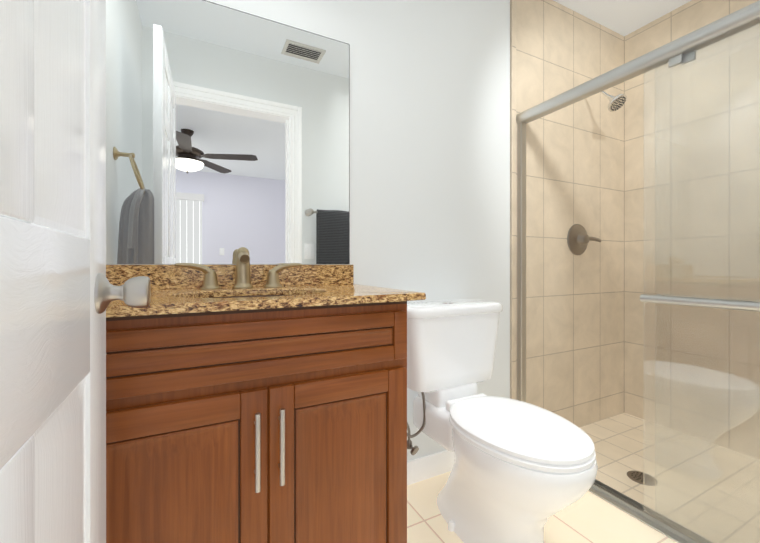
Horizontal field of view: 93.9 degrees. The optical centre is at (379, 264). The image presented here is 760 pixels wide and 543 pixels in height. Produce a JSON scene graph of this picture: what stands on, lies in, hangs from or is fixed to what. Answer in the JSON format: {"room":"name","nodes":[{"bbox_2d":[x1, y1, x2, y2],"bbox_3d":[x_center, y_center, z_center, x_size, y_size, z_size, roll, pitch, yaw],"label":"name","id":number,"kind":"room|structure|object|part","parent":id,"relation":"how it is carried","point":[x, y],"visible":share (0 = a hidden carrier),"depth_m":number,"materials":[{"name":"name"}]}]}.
{"room":"bathroom","nodes":[
{"label":"bathroom","id":0,"kind":"room"},
{"bbox_2d":[106,0,509,460],"bbox_3d":[-0.172,-0.260,1.460,1.845,2.440,0.100,0,0,-27],"label":"wall","id":1,"kind":"structure","parent":0,"point":[430,149],"depth_m":1.60,"materials":[{"name":"white paint"}]},
{"bbox_2d":[106,0,349,263],"bbox_3d":[-0.500,-0.443,1.231,0.848,0.882,0.005,0,0,-27],"label":"mirror","id":2,"kind":"object","parent":1,"relation":"attached to","point":[227,133],"visible":0.91,"depth_m":1.21,"materials":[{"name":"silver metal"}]},
{"bbox_2d":[407,450,454,485],"bbox_3d":[0.275,0.909,1.626,0.900,0.100,0.013,0,0,-27],"label":"baseboard","id":3,"kind":"structure","parent":1,"relation":"attached to","point":[429,466],"depth_m":1.59,"materials":[{"name":"white"}]},
{"bbox_2d":[510,0,515,399],"bbox_3d":[0.689,-0.261,1.837,0.036,2.440,0.012,0,0,-27],"label":"trim","id":4,"kind":"structure","parent":1,"relation":"attached to","point":[512,199],"depth_m":1.83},
{"bbox_2d":[516,0,623,426],"bbox_3d":[1.151,-0.261,2.136,1.125,2.440,0.100,0,0,-27],"label":"wall tile","id":5,"kind":"structure","parent":1,"relation":"attached to","point":[575,303],"depth_m":2.06,"materials":[{"name":"beige tile"}]},
{"bbox_2d":[567,224,600,254],"bbox_3d":[1.192,-0.148,2.065,0.224,0.184,0.063,0,0,-27],"label":"shower fixture","id":6,"kind":"object","parent":5,"relation":"attached to","point":[578,238],"depth_m":2.05,"materials":[{"name":"grey metal"}]},
{"bbox_2d":[600,91,626,111],"bbox_3d":[1.220,-0.936,1.966,0.096,0.220,0.263,0,0,-27],"label":"shower fixture","id":7,"kind":"object","parent":5,"relation":"attached to","point":[615,102],"depth_m":1.88,"materials":[{"name":"grey metal"}]},
{"bbox_2d":[516,0,759,542],"bbox_3d":[1.031,0.084,1.283,0.064,1.751,1.308,0,0,-27],"label":"shower door","id":8,"kind":"structure","parent":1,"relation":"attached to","point":[735,23],"depth_m":1.23,"materials":[{"name":"clear glass"}]},
{"bbox_2d":[668,50,695,67],"bbox_3d":[1.063,-0.730,1.248,0.029,0.044,0.070,0,0,-27],"label":"hanger","id":9,"kind":"object","parent":8,"relation":"attached to","point":[675,60],"visible":0.48,"depth_m":1.23,"materials":[{"name":"silver metal"}]},
{"bbox_2d":[640,294,759,311],"bbox_3d":[1.124,0.122,1.033,0.066,0.029,0.630,0,0,-27],"label":"door towel bar","id":10,"kind":"object","parent":8,"relation":"attached to","point":[717,303],"visible":1,"depth_m":1.14,"materials":[{"name":"silver metal"}]},
{"bbox_3d":[1.161,0.098,1.038,0.006,1.676,0.695,0,0,-27],"label":"glass","id":11,"kind":"part","parent":8,"relation":"part of","materials":[{"name":"clear glass"}]},
{"bbox_3d":[1.187,0.098,1.025,0.006,1.676,0.683,0,0,-27],"label":"glass","id":12,"kind":"part","parent":8,"relation":"part of","materials":[{"name":"clear glass"}]},
{"bbox_2d":[553,0,691,35],"bbox_3d":[0.655,-1.530,1.078,2.970,0.100,1.530,0,0,-27],"label":"ceiling","id":13,"kind":"structure","parent":0,"point":[623,17],"depth_m":2.06,"materials":[{"name":"white paint"}]},
{"bbox_2d":[624,0,759,459],"bbox_3d":[1.928,-0.261,1.742,0.100,2.440,1.310,0,0,-27],"label":"wall tile","id":14,"kind":"structure","parent":0,"point":[683,20],"depth_m":2.00,"materials":[{"name":"beige tile"}]},
{"bbox_3d":[-0.137,-0.069,-0.117,0.020,2.060,0.120,0,0,-27],"label":"door frame","id":15,"kind":"structure","parent":0,"visible":0},
{"bbox_2d":[0,0,105,542],"bbox_3d":[-0.320,-0.061,0.286,0.035,2.020,0.762,0,0,-28],"label":"door","id":16,"kind":"structure","parent":15,"relation":"attached to","point":[52,266],"depth_m":0.38,"materials":[{"name":"white paint"}]},
{"bbox_2d":[94,273,150,313],"bbox_3d":[-0.472,0.046,0.568,0.174,0.066,0.066,0,0,-28],"label":"door knob","id":17,"kind":"object","parent":16,"relation":"attached to","point":[134,292],"depth_m":0.58,"materials":[{"name":"silver metal"}]},
{"label":"outside","id":18,"kind":"structure","parent":0,"visible":0},
{"bbox_2d":[407,413,759,542],"bbox_3d":[0.655,1.010,1.081,2.970,0.100,1.530,0,0,-27],"label":"floor","id":19,"kind":"structure","parent":18,"point":[617,440],"depth_m":1.47,"materials":[{"name":"tile"}]},
{"bbox_2d":[106,247,425,542],"bbox_3d":[-0.372,0.451,1.008,0.873,1.018,0.521,0,0,-27],"label":"bathroom vanity","id":20,"kind":"object","parent":19,"relation":"on","point":[246,402],"visible":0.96,"depth_m":0.82,"materials":[{"name":"brown wood"}]},
{"bbox_2d":[174,247,302,289],"bbox_3d":[-0.447,0.010,1.161,0.394,0.136,0.093,0,0,-27],"label":"faucet","id":21,"kind":"object","parent":20,"relation":"on","point":[242,273],"depth_m":1.15,"materials":[{"name":"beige metal"}]},
{"bbox_3d":[-0.260,0.194,0.824,0.744,0.132,0.020,0,0,-27],"label":"drawer","id":22,"kind":"part","parent":20,"relation":"part of","materials":[{"name":"brown wood"}]},
{"bbox_3d":[-0.260,0.565,0.824,0.744,0.560,0.020,0,0,-27],"label":"door","id":23,"kind":"part","parent":20,"relation":"part of","materials":[{"name":"brown wood"}]},
{"bbox_3d":[-0.249,0.410,0.798,0.065,0.170,0.036,0,0,-27],"label":"handle","id":24,"kind":"part","parent":20,"relation":"part of","materials":[{"name":"silver metal"}]},
{"bbox_2d":[407,299,597,542],"bbox_3d":[0.397,0.558,1.276,0.482,0.804,0.720,0,0,-27],"label":"toilet","id":25,"kind":"object","parent":19,"relation":"on","point":[522,472],"visible":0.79,"depth_m":1.20,"materials":[{"name":"white ceramic"}]},
{"bbox_3d":[0.282,0.350,1.501,0.464,0.295,0.196,0,0,-27],"label":"tank","id":26,"kind":"part","parent":25,"relation":"part of","materials":[{"name":"white ceramic"}]},
{"bbox_3d":[0.282,0.182,1.500,0.482,0.040,0.212,0,0,-27],"label":"lid","id":27,"kind":"part","parent":25,"relation":"part of","materials":[{"name":"white ceramic"}]},
{"bbox_3d":[0.446,0.537,1.181,0.368,0.042,0.495,0,0,-27],"label":"seat","id":28,"kind":"part","parent":25,"relation":"part of","materials":[{"name":"white plastic"}]},
{"bbox_2d":[627,471,657,485],"bbox_3d":[1.178,0.958,1.595,0.112,0.004,0.112,0,0,-27],"label":"shower drain","id":29,"kind":"object","parent":19,"relation":"on","point":[636,476],"visible":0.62,"depth_m":1.59,"materials":[{"name":"grey metal"}]}
]}

